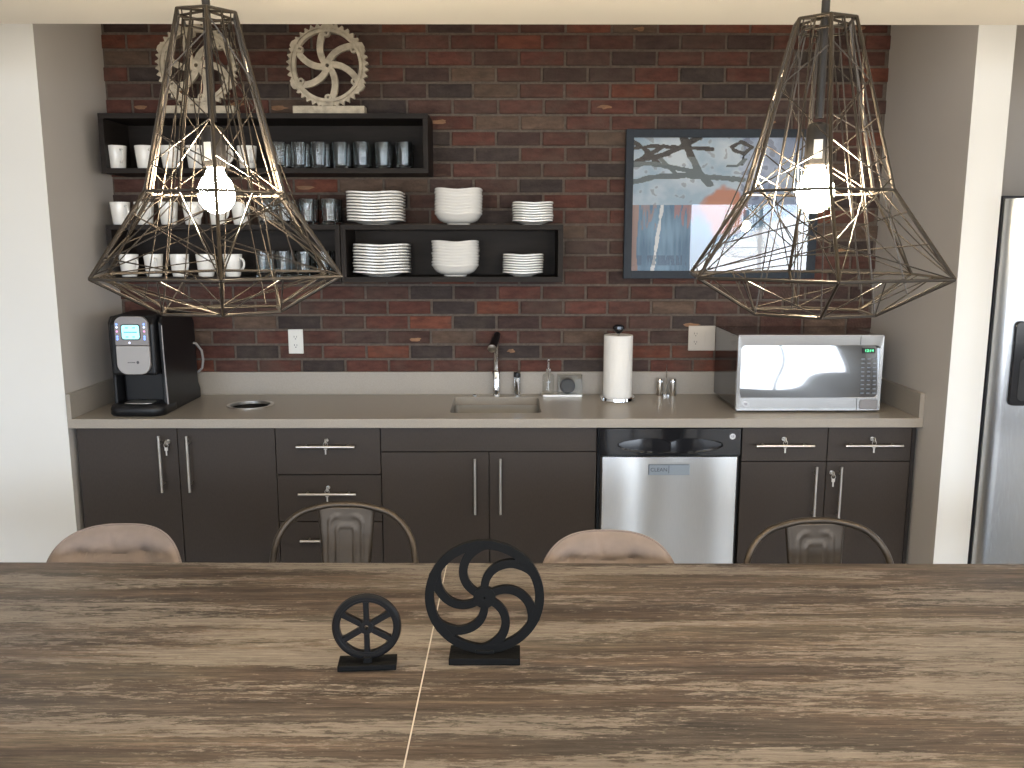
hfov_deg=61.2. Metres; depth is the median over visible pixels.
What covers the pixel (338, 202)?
drinking glass
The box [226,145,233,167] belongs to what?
coffee mug
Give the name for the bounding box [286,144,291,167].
drinking glass
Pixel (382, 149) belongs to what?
drinking glass
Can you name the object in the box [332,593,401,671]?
ornament
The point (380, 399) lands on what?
countertop
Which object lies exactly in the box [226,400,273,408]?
grommet
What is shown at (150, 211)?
coffee mug
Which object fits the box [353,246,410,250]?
dinner plate
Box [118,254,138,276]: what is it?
coffee mug
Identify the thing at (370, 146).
drinking glass
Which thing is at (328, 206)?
drinking glass
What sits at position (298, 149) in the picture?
drinking glass
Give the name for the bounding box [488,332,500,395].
faucet
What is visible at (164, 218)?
coffee mug
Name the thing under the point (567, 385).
scrubber
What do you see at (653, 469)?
magnet
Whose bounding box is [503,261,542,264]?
plate
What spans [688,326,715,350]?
wall outlet
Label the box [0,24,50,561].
wall
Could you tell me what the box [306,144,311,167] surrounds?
drinking glass
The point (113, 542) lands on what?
upholstered chair
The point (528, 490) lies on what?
base cabinet
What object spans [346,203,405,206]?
dinner plate
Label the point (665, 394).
stand
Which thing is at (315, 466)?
base cabinet
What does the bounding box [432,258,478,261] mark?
square bowl
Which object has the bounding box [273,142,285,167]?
drinking glass
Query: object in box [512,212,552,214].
plate
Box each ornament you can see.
[155,24,237,112]
[286,24,368,112]
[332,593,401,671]
[425,539,543,664]
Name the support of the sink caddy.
on the countertop
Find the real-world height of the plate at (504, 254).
0.024 m
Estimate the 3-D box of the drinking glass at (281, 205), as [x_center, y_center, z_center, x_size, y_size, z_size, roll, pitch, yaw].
[-1.014,-0.768,3.857,0.071,0.114,0.071,6,11,32]
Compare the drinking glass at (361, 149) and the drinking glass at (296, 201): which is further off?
the drinking glass at (296, 201)
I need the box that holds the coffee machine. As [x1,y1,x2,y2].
[108,310,203,416]
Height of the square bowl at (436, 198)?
0.058 m
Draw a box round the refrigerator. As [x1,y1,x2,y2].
[967,196,1023,563]
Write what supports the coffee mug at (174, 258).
on the wall shelf at (329, 236)
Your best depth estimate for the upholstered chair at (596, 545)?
2.56 m
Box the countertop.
[65,371,924,427]
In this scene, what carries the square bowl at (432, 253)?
on the square bowl at (433, 256)
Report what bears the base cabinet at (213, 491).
on the floor
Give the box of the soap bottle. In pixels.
[542,359,550,392]
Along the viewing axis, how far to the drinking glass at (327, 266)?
3.87 m
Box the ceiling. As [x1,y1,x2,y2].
[0,0,1023,24]
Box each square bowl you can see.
[431,240,478,244]
[431,243,478,247]
[431,252,478,256]
[431,261,478,264]
[432,246,478,250]
[432,249,479,253]
[432,255,479,259]
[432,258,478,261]
[432,264,478,275]
[434,187,482,191]
[434,190,481,194]
[434,202,482,206]
[434,208,482,212]
[435,194,482,197]
[435,197,482,200]
[435,199,482,203]
[435,205,481,209]
[435,211,481,224]
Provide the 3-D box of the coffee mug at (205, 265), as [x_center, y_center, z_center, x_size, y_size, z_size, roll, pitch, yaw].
[-1.382,-0.536,3.908,0.086,0.100,0.103,-4,10,-20]
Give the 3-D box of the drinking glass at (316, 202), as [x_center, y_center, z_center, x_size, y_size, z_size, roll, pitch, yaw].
[-0.917,-0.786,3.968,0.071,0.114,0.071,7,12,35]
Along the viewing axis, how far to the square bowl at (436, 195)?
3.82 m
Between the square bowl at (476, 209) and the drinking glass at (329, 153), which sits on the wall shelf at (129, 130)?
the drinking glass at (329, 153)
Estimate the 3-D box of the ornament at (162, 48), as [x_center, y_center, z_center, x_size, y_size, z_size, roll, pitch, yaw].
[-1.373,-1.373,3.772,0.356,0.389,0.070,0,10,0]
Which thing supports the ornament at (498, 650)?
on the conference table at (623, 665)
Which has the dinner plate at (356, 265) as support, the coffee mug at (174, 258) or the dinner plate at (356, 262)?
the dinner plate at (356, 262)
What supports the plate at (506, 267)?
on the plate at (504, 269)
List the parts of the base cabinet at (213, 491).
door, handle, handle, door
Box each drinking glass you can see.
[254,251,269,276]
[257,198,272,224]
[270,251,276,275]
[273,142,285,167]
[273,201,277,224]
[275,251,290,276]
[276,199,291,224]
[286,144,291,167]
[290,142,306,167]
[291,251,296,275]
[292,200,298,224]
[295,251,310,275]
[298,199,314,224]
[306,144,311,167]
[310,142,325,167]
[311,252,315,275]
[314,200,319,224]
[316,251,330,274]
[320,198,336,224]
[326,144,332,167]
[331,251,335,272]
[332,142,347,167]
[336,200,341,224]
[347,144,353,167]
[353,142,368,167]
[369,145,372,167]
[374,142,389,167]
[390,145,393,167]
[396,142,411,167]
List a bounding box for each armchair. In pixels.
[269,501,418,562]
[743,517,893,563]
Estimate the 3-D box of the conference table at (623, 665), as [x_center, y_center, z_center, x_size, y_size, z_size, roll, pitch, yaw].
[1.180,0.989,1.850,2.736,0.750,1.334,0,10,0]
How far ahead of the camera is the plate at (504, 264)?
3.89 m
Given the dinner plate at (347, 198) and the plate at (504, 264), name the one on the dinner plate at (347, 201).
the dinner plate at (347, 198)
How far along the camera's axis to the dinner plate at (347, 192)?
3.80 m
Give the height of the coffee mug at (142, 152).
0.100 m
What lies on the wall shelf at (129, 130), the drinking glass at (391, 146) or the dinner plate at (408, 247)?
the drinking glass at (391, 146)
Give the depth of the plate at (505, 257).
3.88 m
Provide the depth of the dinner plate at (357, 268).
3.86 m
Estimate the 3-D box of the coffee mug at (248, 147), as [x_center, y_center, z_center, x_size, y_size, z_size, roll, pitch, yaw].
[-1.175,-1.003,3.833,0.086,0.100,0.103,0,10,-2]
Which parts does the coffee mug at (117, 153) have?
handle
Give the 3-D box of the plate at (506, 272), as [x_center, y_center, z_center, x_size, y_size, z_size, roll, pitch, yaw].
[0.049,-0.509,3.976,0.186,0.024,0.186,0,10,-1]
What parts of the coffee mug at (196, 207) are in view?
handle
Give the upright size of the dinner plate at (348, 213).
0.027 m
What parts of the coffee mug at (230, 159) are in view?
handle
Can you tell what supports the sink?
in the countertop
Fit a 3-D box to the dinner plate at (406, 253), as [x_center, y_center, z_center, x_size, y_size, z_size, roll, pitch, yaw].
[-0.592,-0.589,3.959,0.255,0.027,0.255,0,10,-1]
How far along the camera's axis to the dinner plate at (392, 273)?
3.88 m
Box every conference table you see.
[0,562,445,767]
[403,563,1023,767]
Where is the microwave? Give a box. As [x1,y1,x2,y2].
[714,326,884,410]
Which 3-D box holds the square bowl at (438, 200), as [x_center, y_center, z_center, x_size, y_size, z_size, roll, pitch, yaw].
[-0.242,-0.803,3.924,0.216,0.058,0.216,0,10,-1]
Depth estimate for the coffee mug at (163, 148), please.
3.80 m
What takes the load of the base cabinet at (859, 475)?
on the floor
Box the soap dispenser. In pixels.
[513,372,520,395]
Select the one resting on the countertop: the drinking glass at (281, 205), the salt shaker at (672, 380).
the salt shaker at (672, 380)
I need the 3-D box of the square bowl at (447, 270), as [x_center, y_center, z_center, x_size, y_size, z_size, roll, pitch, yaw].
[-0.260,-0.526,3.972,0.216,0.058,0.216,0,10,-2]
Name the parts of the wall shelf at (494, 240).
panel, panel, panel, panel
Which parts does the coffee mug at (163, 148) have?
handle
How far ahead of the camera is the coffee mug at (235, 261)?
3.88 m
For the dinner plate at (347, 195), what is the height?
0.027 m
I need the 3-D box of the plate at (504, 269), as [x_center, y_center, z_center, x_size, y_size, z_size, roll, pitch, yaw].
[0.050,-0.520,3.973,0.186,0.024,0.186,0,10,1]
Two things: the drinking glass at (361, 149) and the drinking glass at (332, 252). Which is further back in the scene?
the drinking glass at (332, 252)
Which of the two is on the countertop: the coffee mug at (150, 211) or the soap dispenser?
the soap dispenser
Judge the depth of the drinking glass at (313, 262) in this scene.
3.98 m
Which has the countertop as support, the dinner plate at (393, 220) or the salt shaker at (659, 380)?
the salt shaker at (659, 380)
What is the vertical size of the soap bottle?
0.167 m
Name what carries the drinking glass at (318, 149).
on the wall shelf at (129, 130)
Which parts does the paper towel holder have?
knob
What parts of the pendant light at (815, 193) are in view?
bulb, stem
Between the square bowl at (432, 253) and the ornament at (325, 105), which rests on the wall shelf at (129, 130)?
the ornament at (325, 105)
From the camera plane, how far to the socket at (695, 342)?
4.17 m
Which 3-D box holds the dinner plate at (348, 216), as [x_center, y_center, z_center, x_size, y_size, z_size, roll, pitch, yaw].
[-0.614,-0.750,3.930,0.255,0.027,0.255,0,10,1]
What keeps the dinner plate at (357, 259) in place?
on the dinner plate at (356, 262)
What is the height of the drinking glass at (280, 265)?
0.114 m
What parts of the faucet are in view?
spout, post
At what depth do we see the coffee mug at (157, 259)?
3.88 m
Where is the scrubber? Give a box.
[560,378,574,393]
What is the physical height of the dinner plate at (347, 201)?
0.027 m
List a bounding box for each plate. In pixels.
[346,191,404,194]
[346,194,405,197]
[346,197,405,200]
[346,200,405,203]
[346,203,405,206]
[346,206,404,209]
[346,209,405,212]
[346,215,405,218]
[347,212,405,215]
[347,218,405,224]
[352,249,410,253]
[353,243,410,247]
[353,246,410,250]
[353,252,410,256]
[353,255,410,259]
[353,258,410,262]
[353,261,410,265]
[353,264,410,268]
[353,270,410,275]
[354,267,411,271]
[502,271,542,275]
[503,253,543,256]
[503,256,542,259]
[503,258,543,261]
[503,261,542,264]
[503,263,542,266]
[503,266,542,269]
[503,268,542,271]
[512,201,552,204]
[512,204,552,206]
[512,207,552,209]
[512,209,552,212]
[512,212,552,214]
[512,214,553,217]
[512,217,552,219]
[512,219,552,224]
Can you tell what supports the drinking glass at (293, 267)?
on the wall shelf at (329, 236)
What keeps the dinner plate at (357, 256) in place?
on the dinner plate at (357, 259)
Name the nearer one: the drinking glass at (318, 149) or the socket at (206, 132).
the socket at (206, 132)
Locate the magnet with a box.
[648,464,689,474]
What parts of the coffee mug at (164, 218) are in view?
handle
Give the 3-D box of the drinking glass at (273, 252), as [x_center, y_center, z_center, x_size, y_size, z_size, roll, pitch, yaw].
[-1.115,-0.559,4.002,0.071,0.114,0.071,-1,10,-5]
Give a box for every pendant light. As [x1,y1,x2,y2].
[88,0,342,316]
[690,0,956,319]
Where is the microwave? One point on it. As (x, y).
(758, 368)
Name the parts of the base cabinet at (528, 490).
door, handle, panel, handle, door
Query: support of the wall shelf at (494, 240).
attached to the wall at (518, 112)
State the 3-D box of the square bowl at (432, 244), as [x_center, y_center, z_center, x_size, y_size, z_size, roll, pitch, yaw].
[-0.258,-0.615,3.957,0.216,0.058,0.216,0,10,-1]
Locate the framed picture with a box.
[623,129,817,278]
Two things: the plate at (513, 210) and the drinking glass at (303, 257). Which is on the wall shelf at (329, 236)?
the drinking glass at (303, 257)
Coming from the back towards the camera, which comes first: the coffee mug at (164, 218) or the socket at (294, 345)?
the socket at (294, 345)
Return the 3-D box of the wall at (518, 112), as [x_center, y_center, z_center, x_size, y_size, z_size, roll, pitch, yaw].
[1.655,-0.441,4.223,7.046,2.780,0.162,0,10,0]
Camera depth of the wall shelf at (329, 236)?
4.07 m
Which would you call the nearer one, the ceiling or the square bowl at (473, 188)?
the ceiling
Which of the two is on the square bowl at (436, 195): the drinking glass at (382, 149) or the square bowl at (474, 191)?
the square bowl at (474, 191)
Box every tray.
[111,400,176,416]
[541,392,582,396]
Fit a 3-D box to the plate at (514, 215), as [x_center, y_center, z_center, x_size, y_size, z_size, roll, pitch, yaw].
[0.095,-0.758,3.936,0.186,0.024,0.186,0,10,-2]
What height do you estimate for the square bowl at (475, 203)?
0.058 m
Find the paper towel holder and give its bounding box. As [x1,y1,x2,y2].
[600,324,634,402]
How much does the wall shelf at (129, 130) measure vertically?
0.253 m
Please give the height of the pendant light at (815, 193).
0.747 m
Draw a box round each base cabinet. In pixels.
[76,428,280,562]
[275,428,383,562]
[381,428,596,562]
[734,427,916,563]
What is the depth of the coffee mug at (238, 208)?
3.84 m
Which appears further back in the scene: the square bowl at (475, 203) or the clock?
the square bowl at (475, 203)
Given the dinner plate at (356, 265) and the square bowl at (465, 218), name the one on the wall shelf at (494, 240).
the square bowl at (465, 218)
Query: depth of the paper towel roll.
3.98 m
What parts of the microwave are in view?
door glass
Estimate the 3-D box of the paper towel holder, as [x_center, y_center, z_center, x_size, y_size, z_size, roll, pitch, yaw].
[0.493,-0.101,4.027,0.164,0.355,0.164,0,10,0]
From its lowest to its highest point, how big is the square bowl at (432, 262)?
0.058 m
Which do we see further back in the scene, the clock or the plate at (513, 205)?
the plate at (513, 205)
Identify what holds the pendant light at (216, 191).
hanging from the ceiling
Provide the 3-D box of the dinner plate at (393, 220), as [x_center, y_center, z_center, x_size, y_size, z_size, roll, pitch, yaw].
[-0.615,-0.737,3.933,0.255,0.027,0.255,0,10,-1]
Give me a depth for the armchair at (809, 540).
2.58 m
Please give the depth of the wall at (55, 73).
3.62 m
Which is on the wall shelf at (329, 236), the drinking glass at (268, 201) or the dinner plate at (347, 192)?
the drinking glass at (268, 201)
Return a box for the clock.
[862,348,874,352]
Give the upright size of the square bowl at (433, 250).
0.058 m
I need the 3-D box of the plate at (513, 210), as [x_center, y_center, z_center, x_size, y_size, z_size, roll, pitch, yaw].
[0.092,-0.780,3.932,0.186,0.024,0.186,0,10,-1]
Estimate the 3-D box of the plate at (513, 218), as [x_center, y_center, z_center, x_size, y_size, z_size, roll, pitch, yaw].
[0.095,-0.747,3.935,0.186,0.024,0.186,0,10,1]
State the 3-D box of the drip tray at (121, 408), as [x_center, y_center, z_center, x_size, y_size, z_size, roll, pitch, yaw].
[-1.599,0.097,3.762,0.237,0.054,0.200,0,10,0]
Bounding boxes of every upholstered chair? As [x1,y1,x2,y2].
[47,523,181,562]
[543,529,673,562]
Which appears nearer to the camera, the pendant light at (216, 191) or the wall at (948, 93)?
the pendant light at (216, 191)
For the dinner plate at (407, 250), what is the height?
0.027 m
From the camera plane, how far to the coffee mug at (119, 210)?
3.84 m
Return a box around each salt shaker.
[657,378,662,395]
[670,378,675,395]
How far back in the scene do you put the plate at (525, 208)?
3.85 m
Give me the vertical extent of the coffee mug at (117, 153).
0.100 m
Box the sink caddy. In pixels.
[541,374,582,396]
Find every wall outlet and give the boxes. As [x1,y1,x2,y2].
[288,329,303,353]
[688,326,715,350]
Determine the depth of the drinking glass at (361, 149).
3.79 m
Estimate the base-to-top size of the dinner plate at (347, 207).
0.027 m
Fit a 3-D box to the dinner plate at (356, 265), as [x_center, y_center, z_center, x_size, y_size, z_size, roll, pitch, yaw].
[-0.593,-0.536,3.966,0.255,0.027,0.255,0,10,-1]
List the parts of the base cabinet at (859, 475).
door, drawer, handle, handle, handle, door, drawer, handle, filler strip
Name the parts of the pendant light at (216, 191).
stem, bulb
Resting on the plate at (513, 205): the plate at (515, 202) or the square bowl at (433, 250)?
the plate at (515, 202)
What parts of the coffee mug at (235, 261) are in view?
handle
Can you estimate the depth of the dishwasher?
3.69 m
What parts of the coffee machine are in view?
panel, control panel, brew door, panel, power cord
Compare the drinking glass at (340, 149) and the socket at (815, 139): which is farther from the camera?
the drinking glass at (340, 149)
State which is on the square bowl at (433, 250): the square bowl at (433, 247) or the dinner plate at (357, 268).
the square bowl at (433, 247)
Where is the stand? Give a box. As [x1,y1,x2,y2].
[663,365,669,395]
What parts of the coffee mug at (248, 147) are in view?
handle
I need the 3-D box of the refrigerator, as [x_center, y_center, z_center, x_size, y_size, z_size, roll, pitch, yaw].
[2.339,0.126,3.753,0.910,1.818,0.816,0,10,0]
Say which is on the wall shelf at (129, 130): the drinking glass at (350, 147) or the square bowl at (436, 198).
the drinking glass at (350, 147)
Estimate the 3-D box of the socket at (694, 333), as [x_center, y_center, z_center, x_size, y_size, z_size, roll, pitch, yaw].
[0.884,-0.240,4.159,0.034,0.030,0.002,0,10,0]
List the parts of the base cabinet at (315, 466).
handle, handle, handle, drawer, drawer, drawer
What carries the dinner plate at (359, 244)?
on the dinner plate at (408, 247)
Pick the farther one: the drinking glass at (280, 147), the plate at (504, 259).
the plate at (504, 259)
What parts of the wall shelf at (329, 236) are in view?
panel, panel, panel, panel, panel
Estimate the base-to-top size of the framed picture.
0.683 m
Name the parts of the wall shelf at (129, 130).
panel, panel, panel, panel, panel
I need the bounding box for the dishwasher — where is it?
[595,428,740,563]
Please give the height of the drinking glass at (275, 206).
0.114 m
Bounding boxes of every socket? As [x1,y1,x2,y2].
[201,125,225,168]
[292,334,298,340]
[292,343,298,348]
[692,331,698,336]
[692,339,698,345]
[805,122,828,166]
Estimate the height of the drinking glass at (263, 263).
0.114 m
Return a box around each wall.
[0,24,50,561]
[2,24,121,551]
[101,24,1023,371]
[870,25,1016,563]
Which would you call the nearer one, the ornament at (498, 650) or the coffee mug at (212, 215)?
the ornament at (498, 650)
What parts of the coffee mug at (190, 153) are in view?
handle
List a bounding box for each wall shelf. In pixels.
[97,113,432,176]
[106,225,341,281]
[340,225,562,281]
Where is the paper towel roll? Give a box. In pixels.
[603,333,632,397]
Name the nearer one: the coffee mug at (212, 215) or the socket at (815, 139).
the socket at (815, 139)
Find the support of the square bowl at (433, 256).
on the square bowl at (433, 259)
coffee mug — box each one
[108,145,126,167]
[109,202,129,224]
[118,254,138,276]
[133,202,153,224]
[134,145,151,167]
[143,254,162,276]
[158,202,177,224]
[160,145,179,167]
[169,254,188,276]
[182,202,202,224]
[185,145,202,167]
[195,254,215,276]
[210,210,228,224]
[222,254,244,276]
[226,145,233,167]
[231,202,250,224]
[237,145,256,167]
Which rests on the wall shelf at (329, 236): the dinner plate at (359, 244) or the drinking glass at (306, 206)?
the drinking glass at (306, 206)
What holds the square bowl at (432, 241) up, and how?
on the square bowl at (432, 244)
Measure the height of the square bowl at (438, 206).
0.058 m
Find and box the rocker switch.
[705,332,711,344]
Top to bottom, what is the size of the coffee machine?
0.430 m
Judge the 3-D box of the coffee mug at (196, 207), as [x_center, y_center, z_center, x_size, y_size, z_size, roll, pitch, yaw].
[-1.422,-0.764,3.875,0.103,0.100,0.086,0,10,1]
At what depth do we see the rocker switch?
4.16 m
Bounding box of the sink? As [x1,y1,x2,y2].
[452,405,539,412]
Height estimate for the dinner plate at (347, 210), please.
0.027 m
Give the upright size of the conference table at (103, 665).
0.750 m
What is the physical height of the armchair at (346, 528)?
0.836 m
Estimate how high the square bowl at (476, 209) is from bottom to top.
0.058 m
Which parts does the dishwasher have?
control panel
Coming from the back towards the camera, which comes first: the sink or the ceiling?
the sink
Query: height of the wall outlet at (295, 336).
0.117 m
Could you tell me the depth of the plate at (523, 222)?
3.87 m
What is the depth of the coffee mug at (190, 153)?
3.79 m
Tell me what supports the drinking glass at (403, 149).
on the wall shelf at (129, 130)

